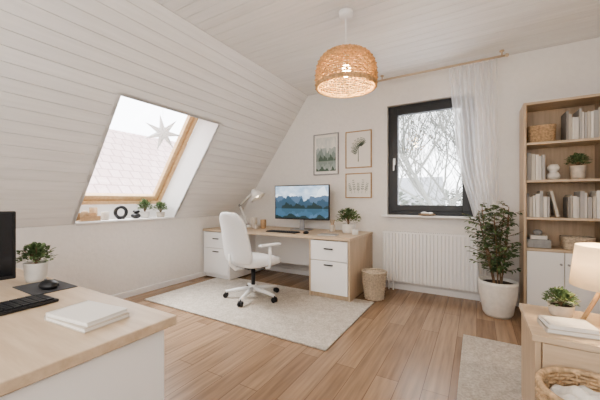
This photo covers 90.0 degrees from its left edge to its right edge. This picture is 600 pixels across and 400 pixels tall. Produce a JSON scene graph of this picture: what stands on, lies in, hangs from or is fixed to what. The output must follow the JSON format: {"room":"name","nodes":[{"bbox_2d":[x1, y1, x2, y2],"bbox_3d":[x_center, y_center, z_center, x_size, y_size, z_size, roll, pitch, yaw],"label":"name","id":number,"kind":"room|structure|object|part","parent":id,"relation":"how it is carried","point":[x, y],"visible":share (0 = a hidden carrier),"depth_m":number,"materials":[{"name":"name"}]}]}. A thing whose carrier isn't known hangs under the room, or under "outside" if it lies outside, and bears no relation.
{"room":"home office","nodes":[
{"label":"home office","id":0,"kind":"room"},
{"bbox_2d":[16,214,240,295],"bbox_3d":[-2.338,0.640,2.799,0.370,0.820,5.250,0,0,31],"label":"wall","id":1,"kind":"structure","parent":0,"point":[111,258],"depth_m":3.19,"materials":[{"name":"paint"}]},
{"bbox_2d":[111,271,205,298],"bbox_3d":[-2.172,1.018,2.701,0.014,0.065,4.850,0,0,31],"label":"baseboard","id":2,"kind":"structure","parent":1,"relation":"attached to","point":[134,292],"depth_m":3.53,"materials":[{"name":"white wood"}]},
{"bbox_2d":[0,0,308,227],"bbox_3d":[-1.679,-0.654,2.411,1.345,1.790,5.250,0,0,31],"label":"sloped ceiling","id":3,"kind":"structure","parent":0,"point":[64,64],"depth_m":2.37,"materials":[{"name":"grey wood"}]},
{"bbox_2d":[75,115,198,223],"bbox_3d":[-1.771,-0.428,3.231,0.863,1.315,1.070,0,0,31],"label":"window","id":4,"kind":"structure","parent":3,"relation":"in","point":[195,120],"depth_m":3.54,"materials":[{"name":"brown wood"}]},
{"bbox_2d":[76,211,100,221],"bbox_3d":[-2.087,0.154,2.959,0.100,0.104,0.180,0,0,31],"label":"wooden tray","id":5,"kind":"object","parent":4,"relation":"on","point":[83,216],"visible":0.88,"depth_m":2.92,"materials":[{"name":"brown wood"}]},
{"bbox_3d":[-2.102,0.147,2.933,0.074,0.090,0.080,0,0,30],"label":"knob","id":6,"kind":"part","parent":5,"relation":"part of","materials":[{"name":"brown wood"}]},
{"bbox_2d":[89,207,97,215],"bbox_3d":[-2.152,0.142,3.124,0.072,0.129,0.072,0,0,31],"label":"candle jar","id":7,"kind":"object","parent":4,"relation":"on","point":[91,209],"visible":0.66,"depth_m":3.10,"materials":[{"name":"beige glass"}]},
{"bbox_2d":[101,212,108,219],"bbox_3d":[-2.027,0.165,3.120,0.072,0.084,0.072,0,0,31],"label":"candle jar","id":8,"kind":"object","parent":4,"relation":"on","point":[104,215],"visible":0.98,"depth_m":3.09,"materials":[{"name":"white wax"}]},
{"bbox_2d":[113,205,127,218],"bbox_3d":[-1.946,0.134,3.258,0.040,0.152,0.152,0,0,31],"label":"ring sculpture","id":9,"kind":"object","parent":4,"relation":"on","point":[117,208],"visible":0.99,"depth_m":3.25,"materials":[{"name":"black plastic"}]},
{"bbox_2d":[131,210,140,217],"bbox_3d":[-1.856,0.159,3.391,0.110,0.098,0.100,0,0,31],"label":"stack","id":10,"kind":"object","parent":4,"relation":"on","point":[135,214],"visible":1,"depth_m":3.36,"materials":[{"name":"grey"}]},
{"bbox_3d":[-1.776,-0.523,3.234,0.780,1.041,0.980,0,0,31],"label":"sash","id":11,"kind":"part","parent":4,"relation":"part of","materials":[{"name":"brown wood"}]},
{"bbox_2d":[137,198,152,217],"bbox_3d":[-1.830,0.092,3.539,0.188,0.229,0.177,0,0,-30],"label":"potted plant","id":12,"kind":"object","parent":4,"relation":"on","point":[144,204],"visible":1,"depth_m":3.51,"materials":[{"name":"green plant"}]},
{"bbox_3d":[-1.828,0.172,3.537,0.100,0.069,0.100,0,0,30],"label":"pot","id":13,"kind":"part","parent":12,"relation":"part of","materials":[{"name":"white ceramic"}]},
{"bbox_2d":[153,201,167,216],"bbox_3d":[-1.699,0.111,3.653,0.191,0.192,0.178,0,0,31],"label":"potted plant","id":14,"kind":"object","parent":4,"relation":"on","point":[160,205],"visible":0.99,"depth_m":3.63,"materials":[{"name":"green plant"}]},
{"bbox_3d":[-1.698,0.177,3.658,0.100,0.059,0.100,0,0,30],"label":"pot","id":15,"kind":"part","parent":14,"relation":"part of","materials":[{"name":"ceramic"}]},
{"bbox_2d":[146,116,180,149],"bbox_3d":[-1.408,-0.731,3.100,0.363,0.442,0.069,0,0,-31],"label":"star","id":16,"kind":"object","parent":4,"relation":"hanging from","point":[162,132],"visible":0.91,"depth_m":3.08,"materials":[{"name":"white paper"}]},
{"bbox_2d":[71,91,221,224],"bbox_3d":[-1.632,-0.422,3.149,1.110,1.304,1.130,0,0,31],"label":"lining","id":17,"kind":"object","parent":3,"relation":"attached to","point":[204,131],"visible":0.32,"depth_m":3.52,"materials":[{"name":"white"}]},
{"bbox_2d":[124,269,520,399],"bbox_3d":[-0.442,1.110,1.682,4.770,0.120,5.250,0,0,31],"label":"floor","id":18,"kind":"structure","parent":0,"point":[406,345],"depth_m":2.05,"materials":[{"name":"brown wood"}]},
{"bbox_2d":[0,268,175,399],"bbox_3d":[-1.375,0.720,1.109,1.744,0.660,0.815,0,0,31],"label":"desk","id":19,"kind":"object","parent":18,"relation":"on","point":[40,359],"visible":0.82,"depth_m":0.86,"materials":[{"name":"brown wood"}]},
{"bbox_2d":[0,211,15,279],"bbox_3d":[-1.468,0.220,1.142,0.170,0.339,0.560,0,0,39],"label":"computer monitor","id":20,"kind":"object","parent":19,"relation":"on","point":[7,218],"visible":1,"depth_m":1.32,"materials":[{"name":"black plastic"}]},
{"bbox_2d":[0,293,58,315],"bbox_3d":[-1.078,0.381,1.007,0.140,0.016,0.400,0,0,28],"label":"keyboard","id":21,"kind":"object","parent":19,"relation":"on","point":[27,302],"visible":1,"depth_m":1.09,"materials":[{"name":"black plastic"}]},
{"bbox_2d":[16,242,57,282],"bbox_3d":[-1.272,0.295,1.446,0.170,0.188,0.157,0,0,31],"label":"potted plant","id":22,"kind":"object","parent":19,"relation":"on","point":[36,270],"visible":1,"depth_m":1.42,"materials":[{"name":"green plant"}]},
{"bbox_3d":[-1.272,0.344,1.446,0.094,0.089,0.094,0,0,30],"label":"pot","id":23,"kind":"part","parent":22,"relation":"part of","materials":[{"name":"white ceramic"}]},
{"bbox_2d":[12,279,77,294],"bbox_3d":[-1.139,0.388,1.341,0.235,0.004,0.155,0,0,31],"label":"mouse pad","id":24,"kind":"object","parent":19,"relation":"on","point":[32,288],"visible":0.77,"depth_m":1.32,"materials":[{"name":"grey fabric"}]},
{"bbox_2d":[38,279,58,289],"bbox_3d":[-1.104,0.367,1.318,0.110,0.036,0.066,0,0,31],"label":"computer mouse","id":25,"kind":"object","parent":24,"relation":"on","point":[46,284],"visible":1,"depth_m":1.29,"materials":[{"name":"black plastic"}]},
{"bbox_2d":[44,300,129,333],"bbox_3d":[-0.697,0.376,0.985,0.222,0.026,0.142,0,0,26],"label":"notebook","id":26,"kind":"object","parent":19,"relation":"on","point":[84,317],"visible":1,"depth_m":0.95,"materials":[{"name":"white paper"}]},
{"bbox_2d":[145,278,373,350],"bbox_3d":[-0.437,1.043,3.101,2.100,0.014,1.140,0,0,31],"label":"area rug","id":27,"kind":"object","parent":18,"relation":"on","point":[297,316],"visible":0.81,"depth_m":2.87,"materials":[{"name":"carpet"}]},
{"bbox_2d":[219,212,280,306],"bbox_3d":[-0.507,0.576,3.172,0.614,0.919,0.677,0,0,43],"label":"office chair","id":28,"kind":"object","parent":27,"relation":"on","point":[239,255],"visible":1,"depth_m":2.97,"materials":[{"name":"white plastic"}]},
{"bbox_3d":[-0.676,0.377,3.004,0.478,0.538,0.215,0,0,43],"label":"backrest","id":29,"kind":"part","parent":28,"relation":"part of","materials":[{"name":"white fabric"}]},
{"bbox_3d":[-0.484,0.636,3.209,0.470,0.085,0.470,0,0,43],"label":"seat","id":30,"kind":"part","parent":28,"relation":"part of","materials":[{"name":"white fabric"}]},
{"bbox_2d":[203,226,372,301],"bbox_3d":[-0.219,0.713,3.889,2.125,0.645,0.780,0,0,31],"label":"writing desk","id":31,"kind":"object","parent":27,"relation":"on","point":[329,277],"visible":0.8,"depth_m":3.39,"materials":[{"name":"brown wood"}]},
{"bbox_2d":[238,189,264,227],"bbox_3d":[-0.709,0.115,4.262,0.476,0.547,0.225,0,0,31],"label":"desk lamp","id":32,"kind":"object","parent":31,"relation":"on","point":[255,195],"visible":0.94,"depth_m":4.25,"materials":[{"name":"white metal"}]},
{"bbox_3d":[-0.817,0.225,4.357,0.171,0.301,0.024,0,0,30],"label":"arm","id":33,"kind":"part","parent":32,"relation":"part of","materials":[{"name":"white metal"}]},
{"bbox_2d":[251,217,256,227],"bbox_3d":[-0.630,0.315,4.132,0.080,0.149,0.080,0,0,31],"label":"candle jar","id":34,"kind":"object","parent":31,"relation":"on","point":[253,219],"visible":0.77,"depth_m":4.10,"materials":[{"name":"glass"}]},
{"bbox_2d":[260,219,265,228],"bbox_3d":[-0.505,0.330,4.127,0.080,0.119,0.080,0,0,31],"label":"candle jar","id":35,"kind":"object","parent":31,"relation":"on","point":[262,221],"visible":0.98,"depth_m":4.09,"materials":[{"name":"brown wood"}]},
{"bbox_3d":[-0.132,0.635,4.032,1.170,0.429,0.015,0,0,30],"label":"modesty panel","id":36,"kind":"part","parent":31,"relation":"part of","materials":[{"name":"white paint"}]},
{"bbox_2d":[266,230,299,233],"bbox_3d":[-0.208,0.381,3.627,0.420,0.016,0.130,0,0,31],"label":"keyboard","id":37,"kind":"object","parent":31,"relation":"on","point":[278,231],"visible":1,"depth_m":3.56,"materials":[{"name":"black plastic"}]},
{"bbox_2d":[275,184,329,230],"bbox_3d":[0.026,0.097,3.937,0.800,0.584,0.170,0,0,28],"label":"computer monitor","id":38,"kind":"object","parent":31,"relation":"on","point":[301,202],"visible":1,"depth_m":3.89,"materials":[{"name":"black plastic"}]},
{"bbox_3d":[0.026,0.384,3.937,0.260,0.010,0.170,0,0,28],"label":"plate","id":39,"kind":"part","parent":38,"relation":"part of","materials":[{"name":"grey metal"}]},
{"bbox_2d":[317,233,338,235],"bbox_3d":[0.314,0.384,3.332,0.207,0.010,0.146,0,0,22],"label":"notebook","id":40,"kind":"object","parent":31,"relation":"on","point":[321,234],"visible":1,"depth_m":3.30,"materials":[{"name":"white paper"}]},
{"bbox_2d":[330,220,334,231],"bbox_3d":[0.396,0.314,3.667,0.070,0.150,0.070,0,0,31],"label":"pencil cup","id":41,"kind":"object","parent":31,"relation":"on","point":[332,225],"visible":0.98,"depth_m":3.64,"materials":[{"name":"ceramic"}]},
{"bbox_2d":[335,207,360,233],"bbox_3d":[0.564,0.235,3.526,0.320,0.309,0.324,0,0,31],"label":"potted plant","id":42,"kind":"object","parent":31,"relation":"on","point":[347,228],"visible":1,"depth_m":3.48,"materials":[{"name":"green plant"}]},
{"bbox_3d":[0.570,0.335,3.529,0.160,0.109,0.160,0,0,30],"label":"pot","id":43,"kind":"part","parent":42,"relation":"part of","materials":[{"name":"white ceramic"}]},
{"bbox_2d":[352,229,357,234],"bbox_3d":[0.616,0.359,3.351,0.064,0.059,0.064,0,0,31],"label":"coffee mug","id":44,"kind":"object","parent":31,"relation":"on","point":[354,231],"visible":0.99,"depth_m":3.33,"materials":[{"name":"white ceramic"}]},
{"bbox_2d":[362,268,386,300],"bbox_3d":[0.792,0.901,3.207,0.265,0.296,0.266,0,0,-3],"label":"basket","id":45,"kind":"object","parent":18,"relation":"on","point":[374,280],"visible":1,"depth_m":3.12,"materials":[{"name":"wicker"}]},
{"bbox_2d":[457,334,522,399],"bbox_3d":[1.179,1.043,1.244,0.950,0.014,1.940,0,0,31],"label":"area rug","id":46,"kind":"object","parent":18,"relation":"on","point":[489,369],"visible":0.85,"depth_m":1.82,"materials":[{"name":"carpet"}]},
{"bbox_2d":[519,303,599,399],"bbox_3d":[1.375,0.793,1.231,0.730,0.486,0.442,0,0,31],"label":"side table","id":47,"kind":"object","parent":46,"relation":"on","point":[540,349],"visible":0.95,"depth_m":1.23,"materials":[{"name":"brown wood"}]},
{"bbox_2d":[541,286,579,317],"bbox_3d":[1.239,0.481,1.430,0.146,0.136,0.162,0,0,31],"label":"potted plant","id":48,"kind":"object","parent":47,"relation":"on","point":[560,308],"visible":1,"depth_m":1.41,"materials":[{"name":"green plant"}]},
{"bbox_3d":[1.241,0.522,1.427,0.100,0.054,0.100,0,0,30],"label":"pot","id":49,"kind":"part","parent":48,"relation":"part of","materials":[{"name":"ceramic"}]},
{"bbox_2d":[537,315,599,339],"bbox_3d":[1.126,0.532,1.263,0.177,0.034,0.126,0,0,24],"label":"book stack","id":50,"kind":"object","parent":47,"relation":"on","point":[580,328],"visible":1,"depth_m":1.23,"materials":[{"name":"paper"},{"name":"cardboard"}]},
{"bbox_2d":[569,242,599,319],"bbox_3d":[1.344,0.372,1.297,0.272,0.344,0.272,0,0,31],"label":"table lamp","id":51,"kind":"object","parent":47,"relation":"on","point":[585,266],"visible":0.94,"depth_m":1.29,"materials":[{"name":"white fabric"}]},
{"bbox_3d":[1.344,0.290,1.297,0.272,0.180,0.272,0,0,30],"label":"lamp shade","id":52,"kind":"part","parent":51,"relation":"part of","materials":[{"name":"fabric"}]},
{"bbox_2d":[535,366,599,399],"bbox_3d":[0.995,0.840,1.010,0.325,0.391,0.326,0,0,35],"label":"laundry basket","id":53,"kind":"object","parent":46,"relation":"on","point":[547,388],"visible":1,"depth_m":1.11,"materials":[{"name":"wicker"}]},
{"bbox_2d":[550,384,599,399],"bbox_3d":[0.996,0.696,1.009,0.258,0.066,0.258,0,0,30],"label":"folded throw","id":54,"kind":"object","parent":53,"relation":"on","point":[565,391],"depth_m":1.08,"materials":[{"name":"white fabric"}]},
{"bbox_2d":[463,201,522,318],"bbox_3d":[1.763,0.529,2.744,0.490,1.041,0.389,0,0,12],"label":"potted ficus","id":55,"kind":"object","parent":18,"relation":"on","point":[498,294],"visible":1,"depth_m":2.69,"materials":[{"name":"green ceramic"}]},
{"bbox_2d":[519,93,599,313],"bbox_3d":[2.317,0.090,2.665,0.563,1.920,0.325,0,0,31],"label":"bookcase","id":56,"kind":"object","parent":18,"relation":"on","point":[541,269],"visible":0.7,"depth_m":2.69,"materials":[{"name":"brown wood"}]},
{"bbox_2d":[527,153,544,179],"bbox_3d":[2.147,-0.301,2.748,0.128,0.246,0.192,0,0,31],"label":"books","id":57,"kind":"object","parent":56,"relation":"in","point":[535,163],"visible":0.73,"depth_m":2.67,"materials":[{"name":"white paper"}]},
{"bbox_2d":[527,229,550,248],"bbox_3d":[2.175,0.347,2.746,0.170,0.159,0.160,0,0,31],"label":"boxes","id":58,"kind":"object","parent":56,"relation":"in","point":[537,240],"visible":0.9,"depth_m":2.69,"materials":[{"name":"beige cardboard"}]},
{"bbox_2d":[527,124,556,142],"bbox_3d":[2.187,-0.590,2.728,0.215,0.154,0.185,0,0,31],"label":"wicker basket","id":59,"kind":"object","parent":56,"relation":"on","point":[545,132],"visible":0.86,"depth_m":2.66,"materials":[{"name":"wicker"}]},
{"bbox_2d":[527,191,559,216],"bbox_3d":[2.193,0.036,2.731,0.226,0.232,0.207,0,0,31],"label":"books","id":60,"kind":"object","parent":56,"relation":"in","point":[538,205],"visible":0.94,"depth_m":2.66,"materials":[{"name":"white paper"}]},
{"bbox_2d":[546,164,560,179],"bbox_3d":[2.245,-0.247,2.659,0.100,0.139,0.100,0,0,31],"label":"ceramic vase","id":61,"kind":"object","parent":56,"relation":"on","point":[553,174],"visible":0.96,"depth_m":2.63,"materials":[{"name":"white ceramic"}]},
{"bbox_3d":[2.397,0.090,2.801,0.519,1.920,0.010,0,0,30],"label":"panel","id":62,"kind":"part","parent":56,"relation":"part of","materials":[{"name":"brown wood"}]},
{"bbox_2d":[559,235,595,249],"bbox_3d":[2.407,0.372,2.609,0.225,0.110,0.184,0,0,31],"label":"wicker basket","id":63,"kind":"object","parent":56,"relation":"on","point":[567,242],"visible":0.7,"depth_m":2.57,"materials":[{"name":"beige wicker"}]},
{"bbox_2d":[564,152,591,178],"bbox_3d":[2.402,-0.297,2.603,0.185,0.238,0.183,0,0,-23],"label":"potted plant","id":64,"kind":"object","parent":56,"relation":"on","point":[577,171],"visible":1,"depth_m":2.57,"materials":[{"name":"green plant"}]},
{"bbox_3d":[2.407,-0.237,2.598,0.110,0.119,0.110,0,0,30],"label":"pot","id":65,"kind":"part","parent":64,"relation":"part of","materials":[{"name":"ceramic"}]},
{"bbox_2d":[561,107,599,139],"bbox_3d":[2.427,-0.640,2.590,0.232,0.256,0.206,0,0,31],"label":"books","id":66,"kind":"object","parent":56,"relation":"in","point":[581,125],"visible":0.8,"depth_m":2.52,"materials":[{"name":"white paper"}]},
{"bbox_2d":[563,191,599,218],"bbox_3d":[2.432,0.037,2.587,0.223,0.230,0.203,0,0,31],"label":"books","id":67,"kind":"object","parent":56,"relation":"in","point":[579,205],"visible":0.99,"depth_m":2.52,"materials":[{"name":"white paper"}]},
{"bbox_2d":[154,0,599,94],"bbox_3d":[0.161,-1.458,1.327,2.970,0.015,4.846,0,0,30],"label":"ceiling","id":68,"kind":"structure","parent":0,"point":[286,38],"depth_m":2.54,"materials":[{"name":"grey wood"}]},
{"bbox_2d":[241,37,599,299],"bbox_3d":[0.912,-0.200,3.815,4.200,2.500,0.200,0,0,31],"label":"wall","id":69,"kind":"structure","parent":0,"point":[572,69],"depth_m":3.61,"materials":[{"name":"paint"}]},
{"bbox_2d":[313,132,338,175],"bbox_3d":[0.346,-0.612,4.018,0.369,0.551,0.023,0,0,31],"label":"picture frame","id":70,"kind":"object","parent":69,"relation":"attached to","point":[325,146],"visible":1,"depth_m":4.01,"materials":[{"name":"white paper"}]},
{"bbox_2d":[316,136,335,171],"bbox_3d":[0.345,-0.612,4.015,0.289,0.451,0.002,0,0,31],"label":"print","id":71,"kind":"object","parent":70,"relation":"attached to","point":[325,145],"depth_m":4.01},
{"bbox_2d":[345,129,371,168],"bbox_3d":[0.737,-0.639,3.788,0.343,0.468,0.023,0,0,31],"label":"picture frame","id":72,"kind":"object","parent":69,"relation":"attached to","point":[358,144],"visible":1,"depth_m":3.78,"materials":[{"name":"beige paper"}]},
{"bbox_2d":[351,137,365,161],"bbox_3d":[0.735,-0.640,3.785,0.204,0.310,0.001,0,0,31],"label":"print","id":73,"kind":"object","parent":72,"relation":"attached to","point":[361,143],"depth_m":3.78},
{"bbox_2d":[345,172,371,197],"bbox_3d":[0.737,-0.182,3.788,0.343,0.315,0.023,0,0,31],"label":"picture frame","id":74,"kind":"object","parent":69,"relation":"attached to","point":[357,185],"visible":1,"depth_m":3.79,"materials":[{"name":"white paper"}]},
{"bbox_2d":[349,180,367,191],"bbox_3d":[0.734,-0.179,3.786,0.271,0.188,0.001,0,0,31],"label":"print","id":75,"kind":"object","parent":74,"relation":"attached to","point":[352,180],"depth_m":3.78},
{"bbox_2d":[265,266,518,306],"bbox_3d":[0.864,1.018,3.719,4.186,0.065,0.014,0,0,31],"label":"baseboard","id":76,"kind":"structure","parent":69,"relation":"attached to","point":[471,296],"depth_m":3.40,"materials":[{"name":"white wood"}]},
{"bbox_2d":[381,214,473,218],"bbox_3d":[1.436,0.186,3.373,1.010,0.022,0.150,0,0,31],"label":"windowsill","id":77,"kind":"structure","parent":69,"relation":"attached to","point":[383,215],"depth_m":3.31,"materials":[{"name":"white paint"}]},
{"bbox_2d":[419,212,434,215],"bbox_3d":[1.424,0.152,3.363,0.180,0.043,0.180,0,0,31],"label":"shell dish","id":78,"kind":"object","parent":77,"relation":"on","point":[422,213],"visible":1,"depth_m":3.33,"materials":[{"name":"white ceramic"}]},
{"bbox_2d":[383,230,477,291],"bbox_3d":[1.420,0.708,3.342,0.973,0.685,0.096,0,0,31],"label":"radiator","id":79,"kind":"object","parent":69,"relation":"attached to","point":[430,259],"visible":0.95,"depth_m":3.29,"materials":[{"name":"white metal"}]},
{"bbox_3d":[1.413,0.657,3.329,0.973,0.585,0.065,0,0,30],"label":"casing","id":80,"kind":"part","parent":79,"relation":"part of","materials":[{"name":"white paint"}]},
{"bbox_2d":[389,98,472,215],"bbox_3d":[1.486,-0.477,3.459,0.910,1.305,0.090,0,0,31],"label":"window","id":81,"kind":"structure","parent":69,"relation":"in","point":[448,99],"depth_m":3.55,"materials":[{"name":"grey"}]},
{"bbox_3d":[1.481,-0.477,3.451,0.820,1.215,0.070,0,0,31],"label":"sash","id":82,"kind":"part","parent":81,"relation":"part of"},
{"bbox_2d":[478,276,518,318],"bbox_3d":[1.802,0.889,2.734,0.312,0.319,0.312,0,0,30],"label":"pot","id":83,"kind":"object","parent":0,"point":[498,296],"depth_m":2.63,"materials":[{"name":"white ceramic"}]},
{"bbox_3d":[0.238,-1.515,1.281,3.190,0.110,5.250,0,0,30],"label":"ceiling","id":84,"kind":"structure","parent":0,"visible":0},
{"bbox_2d":[314,7,377,97],"bbox_3d":[0.353,-1.154,2.310,0.487,0.590,0.485,0,0,-17],"label":"pendant lamp","id":85,"kind":"object","parent":84,"relation":"hanging from","point":[343,56],"visible":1,"depth_m":2.18,"materials":[{"name":"wicker"}]},
{"bbox_3d":[0.353,-1.005,2.310,0.487,0.282,0.485,0,0,30],"label":"lamp shade","id":86,"kind":"part","parent":85,"relation":"part of","materials":[{"name":"wicker"}]},
{"bbox_2d":[377,50,508,81],"bbox_3d":[1.427,-1.413,3.221,1.346,0.072,0.040,0,0,31],"label":"curtain rod","id":87,"kind":"object","parent":84,"relation":"attached to","point":[500,51],"visible":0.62,"depth_m":3.13,"materials":[{"name":"brown wood"}]},
{"bbox_2d":[449,58,499,301],"bbox_3d":[1.755,-0.175,3.025,0.454,2.400,0.068,0,0,31],"label":"sheer curtain","id":88,"kind":"object","parent":87,"relation":"hanging from","point":[474,87],"visible":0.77,"depth_m":3.01,"materials":[{"name":"white fabric"}]},
{"label":"outside","id":89,"kind":"structure","parent":0,"visible":0},
{"bbox_3d":[16.292,4.350,27.658,80.000,0.200,55.800,0,0,30],"label":"ground","id":90,"kind":"structure","parent":89,"visible":0},
{"bbox_2d":[399,176,444,204],"bbox_3d":[8.198,1.200,25.346,7.000,6.100,5.600,0,0,31],"label":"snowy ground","id":91,"kind":"structure","parent":90,"relation":"on","point":[405,184],"depth_m":23.27,"materials":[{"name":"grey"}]},
{"bbox_2d":[399,109,461,204],"bbox_3d":[4.718,-1.295,9.642,7.859,11.117,4.398,0,0,28],"label":"bare tree","id":92,"kind":"object","parent":90,"relation":"on","point":[440,126],"visible":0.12,"depth_m":9.58,"materials":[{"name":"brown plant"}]},
{"bbox_2d":[399,110,461,204],"bbox_3d":[6.647,-2.443,13.017,9.868,13.405,4.546,0,0,36],"label":"bare tree","id":93,"kind":"object","parent":90,"relation":"on","point":[445,195],"visible":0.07,"depth_m":14.10,"materials":[{"name":"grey plant"}]},
{"bbox_2d":[399,189,461,204],"bbox_3d":[7.474,1.723,17.478,11.288,5.231,2.783,0,0,32],"label":"conifer hedge","id":94,"kind":"object","parent":90,"relation":"on","point":[403,201],"visible":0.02,"depth_m":17.64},
{"bbox_3d":[-5.164,2.875,7.684,3.900,2.750,20.000,0,0,30],"label":"wall","id":95,"kind":"structure","parent":90,"relation":"on","visible":0},
{"bbox_2d":[86,129,182,204],"bbox_3d":[-5.267,-0.437,7.745,4.138,3.847,20.000,0,0,31],"label":"tiles","id":96,"kind":"structure","parent":95,"relation":"on","point":[130,163],"depth_m":9.19,"materials":[{"name":"white tile"}]}
]}

